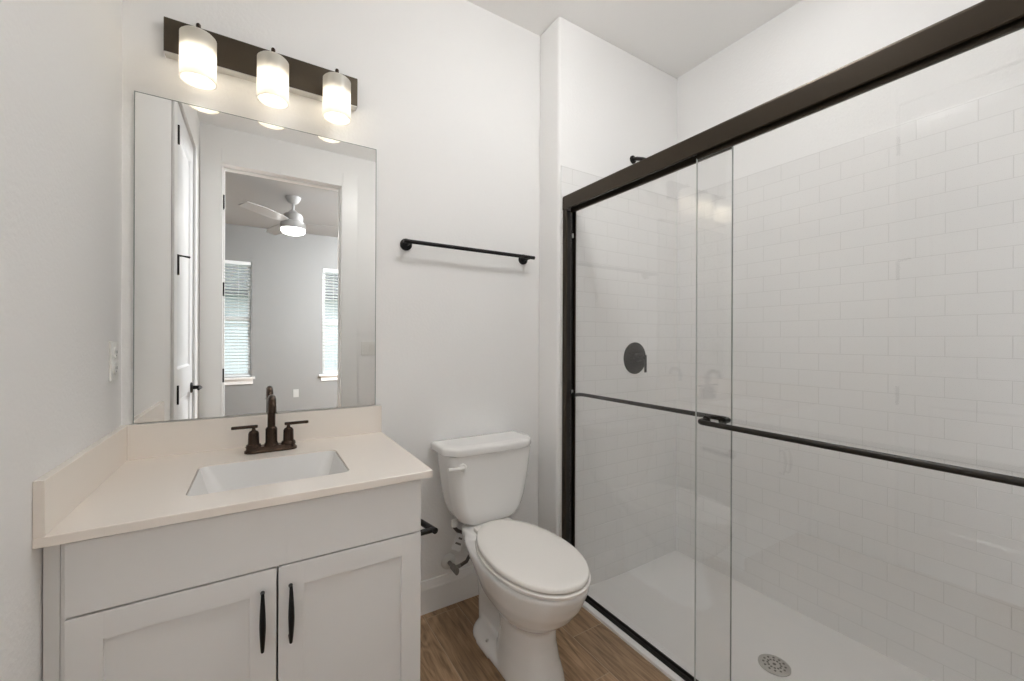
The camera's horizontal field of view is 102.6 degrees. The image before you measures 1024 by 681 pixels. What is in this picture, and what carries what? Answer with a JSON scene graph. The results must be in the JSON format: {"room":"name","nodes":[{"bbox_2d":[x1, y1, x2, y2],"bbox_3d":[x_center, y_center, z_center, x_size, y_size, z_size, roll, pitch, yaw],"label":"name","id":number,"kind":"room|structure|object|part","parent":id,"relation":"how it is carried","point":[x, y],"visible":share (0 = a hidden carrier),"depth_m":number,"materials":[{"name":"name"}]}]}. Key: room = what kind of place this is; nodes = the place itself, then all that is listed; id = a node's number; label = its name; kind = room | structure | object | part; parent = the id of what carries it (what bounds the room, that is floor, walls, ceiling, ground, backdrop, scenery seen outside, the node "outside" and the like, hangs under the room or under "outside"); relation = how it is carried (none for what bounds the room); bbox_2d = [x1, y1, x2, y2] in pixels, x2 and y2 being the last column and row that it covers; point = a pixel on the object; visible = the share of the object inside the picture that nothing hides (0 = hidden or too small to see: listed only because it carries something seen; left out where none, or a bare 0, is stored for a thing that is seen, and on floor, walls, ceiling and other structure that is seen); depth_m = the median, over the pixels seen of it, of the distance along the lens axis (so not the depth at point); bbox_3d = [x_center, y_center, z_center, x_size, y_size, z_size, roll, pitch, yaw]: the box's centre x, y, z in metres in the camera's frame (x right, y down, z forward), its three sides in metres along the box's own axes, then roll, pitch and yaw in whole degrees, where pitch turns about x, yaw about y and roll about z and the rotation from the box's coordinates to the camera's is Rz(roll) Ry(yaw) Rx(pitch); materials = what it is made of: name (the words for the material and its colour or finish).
{"room":"bathroom","nodes":[
{"label":"bathroom","id":0,"kind":"room"},
{"bbox_2d":[0,0,122,680],"bbox_3d":[-0.733,-0.131,0.390,0.120,2.863,1.990,0,0,-32],"label":"wall","id":1,"kind":"structure","parent":0,"point":[61,60],"depth_m":0.82,"materials":[{"name":"white paint"}]},
{"bbox_2d":[109,341,117,381],"bbox_3d":[-1.154,0.059,1.190,0.010,0.114,0.070,0,0,-32],"label":"wall outlet","id":2,"kind":"object","parent":1,"relation":"attached to","point":[113,345],"visible":1,"depth_m":1.18,"materials":[{"name":"white plastic"}]},
{"bbox_2d":[113,363,117,374],"bbox_3d":[-1.151,0.082,1.191,0.004,0.033,0.033,0,0,-32],"label":"socket","id":3,"kind":"object","parent":2,"relation":"attached to","point":[115,365],"depth_m":1.18,"materials":[{"name":"grey plastic"}]},
{"bbox_2d":[113,347,117,358],"bbox_3d":[-1.151,0.036,1.191,0.004,0.033,0.033,0,0,-32],"label":"socket","id":4,"kind":"object","parent":2,"relation":"attached to","point":[115,349],"depth_m":1.18,"materials":[{"name":"grey plastic"}]},
{"bbox_2d":[121,0,540,580],"bbox_3d":[-0.190,-0.130,1.969,2.708,2.863,0.120,0,0,-32],"label":"wall","id":5,"kind":"structure","parent":0,"point":[448,95],"depth_m":1.79,"materials":[{"name":"white paint"}]},
{"bbox_2d":[127,405,381,459],"bbox_3d":[-0.862,0.317,1.471,0.770,0.107,0.018,0,0,-32],"label":"backsplash","id":6,"kind":"structure","parent":5,"relation":"attached to","point":[147,440],"depth_m":1.40,"materials":[{"name":"white stone"}]},
{"bbox_2d":[133,91,376,423],"bbox_3d":[-0.867,-0.259,1.473,0.737,1.037,0.006,0,0,-32],"label":"mirror","id":7,"kind":"object","parent":5,"relation":"attached to","point":[254,258],"visible":0.97,"depth_m":1.44,"materials":[{"name":"silver glass"}]},
{"bbox_2d":[164,16,357,124],"bbox_3d":[-0.832,-0.920,1.416,0.585,0.208,0.137,0,0,-32],"label":"vanity light","id":8,"kind":"object","parent":5,"relation":"attached to","point":[200,53],"visible":1,"depth_m":1.39,"materials":[{"name":"white glass"}]},
{"bbox_3d":[-0.990,-0.890,1.293,0.095,0.146,0.095,0,0,-32],"label":"lamp shade","id":9,"kind":"part","parent":8,"relation":"part of","materials":[{"name":"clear glass"}]},
{"bbox_3d":[-0.816,-0.889,1.401,0.095,0.146,0.095,0,0,-32],"label":"lamp shade","id":10,"kind":"part","parent":8,"relation":"part of","materials":[{"name":"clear glass"}]},
{"bbox_3d":[-0.644,-0.889,1.508,0.095,0.146,0.095,0,0,-32],"label":"lamp shade","id":11,"kind":"part","parent":8,"relation":"part of","materials":[{"name":"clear glass"}]},
{"bbox_2d":[420,565,478,615],"bbox_3d":[-0.211,1.113,1.880,0.810,0.138,0.015,0,0,-32],"label":"baseboard","id":12,"kind":"structure","parent":5,"relation":"attached to","point":[447,589],"depth_m":1.83,"materials":[{"name":"white paint"}]},
{"bbox_2d":[441,554,469,574],"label":"water supply valve","id":13,"kind":"object","parent":5,"relation":"attached to","point":[448,561],"depth_m":1.82,"materials":[{"name":"silver metal"}]},
{"bbox_3d":[-0.238,0.992,1.764,0.020,0.034,0.013,0,0,-32],"label":"valve handle","id":14,"kind":"part","parent":13,"relation":"part of","materials":[{"name":"silver metal"}]},
{"bbox_2d":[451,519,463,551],"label":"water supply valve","id":15,"kind":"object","parent":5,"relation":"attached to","point":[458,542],"depth_m":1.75,"materials":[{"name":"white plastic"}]},
{"bbox_2d":[400,238,534,264],"bbox_3d":[-0.180,-0.404,1.863,0.648,0.050,0.068,0,0,-32],"label":"towel bar","id":16,"kind":"object","parent":5,"relation":"attached to","point":[405,244],"visible":1,"depth_m":1.80,"materials":[{"name":"black metal"}]},
{"bbox_2d":[420,595,671,680],"bbox_3d":[0.964,1.247,-0.342,4.600,0.120,5.030,0,0,-32],"label":"floor","id":17,"kind":"structure","parent":0,"point":[588,650],"depth_m":1.56,"materials":[{"name":"brown wood"}]},
{"bbox_2d":[43,479,420,680],"bbox_3d":[-0.724,0.786,1.211,0.763,0.788,0.605,0,0,-32],"label":"vanity cabinet","id":18,"kind":"object","parent":17,"relation":"on","point":[327,588],"visible":0.84,"depth_m":0.97,"materials":[{"name":"white paint"}]},
{"bbox_3d":[-0.584,0.787,1.009,0.738,0.788,0.004,0,0,-32],"label":"frame","id":19,"kind":"part","parent":18,"relation":"part of","materials":[{"name":"white paint"}]},
{"bbox_3d":[-0.729,0.803,0.905,0.362,0.504,0.018,0,0,-32],"label":"door","id":20,"kind":"part","parent":18,"relation":"part of","materials":[{"name":"white paint"}]},
{"bbox_2d":[32,405,432,548],"bbox_3d":[-0.718,0.328,1.224,0.786,0.127,0.590,0,0,-32],"label":"countertop","id":21,"kind":"structure","parent":18,"relation":"on","point":[135,477],"depth_m":1.11,"materials":[{"name":"white stone"}]},
{"bbox_2d":[187,451,348,495],"bbox_3d":[-0.689,0.453,1.185,0.369,0.160,0.275,0,0,-32],"label":"sink","id":22,"kind":"object","parent":21,"relation":"in","point":[225,477],"visible":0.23,"depth_m":1.27,"materials":[{"name":"white ceramic"}]},
{"bbox_2d":[231,394,308,454],"bbox_3d":[-0.791,0.273,1.350,0.225,0.193,0.126,0,0,-32],"label":"faucet","id":23,"kind":"object","parent":21,"relation":"on","point":[271,444],"visible":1,"depth_m":1.37,"materials":[{"name":"brown metal"}]},
{"bbox_3d":[-0.875,0.284,1.342,0.074,0.010,0.011,0,0,-32],"label":"lever","id":24,"kind":"part","parent":23,"relation":"part of","materials":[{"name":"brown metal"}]},
{"bbox_3d":[-0.854,0.321,1.355,0.046,0.064,0.046,0,0,-32],"label":"handle","id":25,"kind":"part","parent":23,"relation":"part of","materials":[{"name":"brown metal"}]},
{"bbox_3d":[-0.811,0.360,1.382,0.154,0.019,0.052,0,0,-32],"label":"plate","id":26,"kind":"part","parent":23,"relation":"part of","materials":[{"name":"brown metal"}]},
{"bbox_3d":[-0.790,0.265,1.349,0.046,0.176,0.124,0,0,-32],"label":"spout","id":27,"kind":"part","parent":23,"relation":"part of","materials":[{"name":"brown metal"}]},
{"bbox_3d":[-0.768,0.321,1.409,0.046,0.064,0.046,0,0,-32],"label":"handle","id":28,"kind":"part","parent":23,"relation":"part of","materials":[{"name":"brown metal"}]},
{"bbox_3d":[-0.747,0.285,1.422,0.074,0.010,0.011,0,0,-32],"label":"lever","id":29,"kind":"part","parent":23,"relation":"part of","materials":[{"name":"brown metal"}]},
{"bbox_3d":[-0.575,0.473,1.000,0.723,0.148,0.018,0,0,-32],"label":"false drawer","id":30,"kind":"part","parent":18,"relation":"part of","materials":[{"name":"white paint"}]},
{"bbox_3d":[-0.586,0.663,0.964,0.013,0.139,0.040,0,0,-32],"label":"handle","id":31,"kind":"part","parent":18,"relation":"part of","materials":[{"name":"black metal"}]},
{"bbox_3d":[-0.536,0.663,0.995,0.013,0.139,0.040,0,0,-32],"label":"handle","id":32,"kind":"part","parent":18,"relation":"part of","materials":[{"name":"black metal"}]},
{"bbox_3d":[-0.420,0.804,1.097,0.358,0.504,0.018,0,0,-32],"label":"door","id":33,"kind":"part","parent":18,"relation":"part of","materials":[{"name":"white paint"}]},
{"bbox_2d":[420,519,437,535],"bbox_3d":[-0.301,0.592,1.324,0.073,0.048,0.176,0,0,-32],"label":"toilet paper holder","id":34,"kind":"object","parent":18,"relation":"attached to","point":[429,528],"visible":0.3,"depth_m":1.27,"materials":[{"name":"black metal"}]},
{"bbox_3d":[-0.271,0.592,1.267,0.064,0.048,0.048,0,0,-32],"label":"post","id":35,"kind":"part","parent":34,"relation":"part of","materials":[{"name":"black metal"}]},
{"bbox_2d":[431,430,590,680],"bbox_3d":[0.021,0.809,1.584,0.439,0.747,0.741,0,0,-32],"label":"toilet","id":36,"kind":"object","parent":17,"relation":"on","point":[533,582],"visible":1,"depth_m":1.49,"materials":[{"name":"white ceramic"}]},
{"bbox_3d":[-0.218,0.514,1.636,0.086,0.032,0.025,0,0,-32],"label":"flush lever","id":37,"kind":"part","parent":36,"relation":"part of","materials":[{"name":"white plastic"}]},
{"bbox_3d":[-0.117,0.454,1.812,0.436,0.038,0.206,0,0,-32],"label":"tank lid","id":38,"kind":"part","parent":36,"relation":"part of","materials":[{"name":"white ceramic"}]},
{"bbox_3d":[-0.121,0.624,1.817,0.408,0.301,0.187,0,0,-32],"label":"tank","id":39,"kind":"part","parent":36,"relation":"part of","materials":[{"name":"white ceramic"}]},
{"bbox_3d":[0.020,0.979,1.550,0.328,0.408,0.666,0,0,-32],"label":"bowl","id":40,"kind":"part","parent":36,"relation":"part of","materials":[{"name":"white ceramic"}]},
{"bbox_3d":[0.057,0.762,1.492,0.318,0.023,0.538,0,0,-32],"label":"seat lid","id":41,"kind":"part","parent":36,"relation":"part of","materials":[{"name":"white plastic"}]},
{"bbox_3d":[0.059,0.784,1.489,0.326,0.016,0.541,0,0,-32],"label":"seat","id":42,"kind":"part","parent":36,"relation":"part of","materials":[{"name":"white plastic"}]},
{"bbox_2d":[582,550,933,680],"bbox_3d":[0.998,1.231,1.544,0.872,0.112,1.522,0,0,-32],"label":"shower pan","id":43,"kind":"object","parent":17,"relation":"on","point":[771,640],"visible":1,"depth_m":1.75,"materials":[{"name":"white plastic"}]},
{"bbox_2d":[538,17,676,535],"bbox_3d":[0.606,-0.127,2.297,1.010,2.863,0.162,0,0,-32],"label":"wall","id":44,"kind":"structure","parent":0,"point":[602,105],"depth_m":2.06,"materials":[{"name":"white paint"}]},
{"bbox_2d":[559,165,676,584],"bbox_3d":[0.600,0.210,2.195,0.869,2.094,0.008,0,0,-32],"label":"wall tile","id":45,"kind":"structure","parent":44,"relation":"attached to","point":[626,242],"depth_m":2.19,"materials":[{"name":"white tile"}]},
{"bbox_2d":[624,342,646,373],"bbox_3d":[0.688,0.096,2.200,0.172,0.172,0.075,0,0,-32],"label":"shower valve","id":46,"kind":"object","parent":44,"relation":"attached to","point":[635,357],"visible":1,"depth_m":2.21,"materials":[{"name":"brown metal"}]},
{"bbox_3d":[0.708,0.123,2.178,0.015,0.092,0.015,0,0,13],"label":"lever","id":47,"kind":"part","parent":46,"relation":"part of","materials":[{"name":"brown metal"}]},
{"bbox_2d":[630,155,644,163],"bbox_3d":[0.702,-0.940,2.155,0.064,0.131,0.175,0,0,-32],"label":"showerhead","id":48,"kind":"object","parent":44,"relation":"attached to","point":[633,159],"visible":0.34,"depth_m":2.21,"materials":[{"name":"brown metal"}]},
{"bbox_3d":[0.694,-0.950,2.169,0.021,0.086,0.139,0,0,-32],"label":"shower arm","id":49,"kind":"part","parent":48,"relation":"part of","materials":[{"name":"brown metal"}]},
{"bbox_2d":[562,0,1023,680],"bbox_3d":[0.667,0.241,1.335,0.065,1.865,1.522,0,0,-32],"label":"shower door frame","id":50,"kind":"object","parent":44,"relation":"attached to","point":[980,18],"visible":0.78,"depth_m":1.32,"materials":[{"name":"brown metal"}]},
{"bbox_2d":[571,17,1023,680],"bbox_3d":[0.663,0.259,1.337,0.139,1.792,1.475,0,0,-32],"label":"door","id":51,"kind":"structure","parent":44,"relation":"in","point":[1018,24],"depth_m":1.15,"materials":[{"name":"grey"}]},
{"bbox_3d":[0.492,-0.622,1.633,0.012,0.023,0.781,0,0,-32],"label":"rail","id":52,"kind":"part","parent":51,"relation":"part of","materials":[{"name":"brown metal"}]},
{"bbox_3d":[0.838,-0.620,1.047,0.012,0.023,0.795,0,0,-32],"label":"rail","id":53,"kind":"part","parent":51,"relation":"part of","materials":[{"name":"brown metal"}]},
{"bbox_2d":[467,0,801,78],"bbox_3d":[0.378,-1.609,1.063,2.708,0.100,2.250,0,0,-32],"label":"ceiling","id":54,"kind":"structure","parent":0,"point":[674,37],"depth_m":2.00,"materials":[{"name":"white paint"}]},
{"bbox_2d":[677,0,1023,198],"bbox_3d":[1.509,-0.123,1.686,0.120,2.863,1.828,0,0,-32],"label":"wall","id":55,"kind":"structure","parent":0,"point":[810,40],"depth_m":1.81,"materials":[{"name":"white paint"}]},
{"bbox_2d":[676,83,1023,680],"bbox_3d":[1.376,0.213,1.776,0.008,2.094,1.538,0,0,-32],"label":"tiled wall","id":56,"kind":"structure","parent":55,"relation":"attached to","point":[878,277],"depth_m":1.65,"materials":[{"name":"white tile"}]}
]}

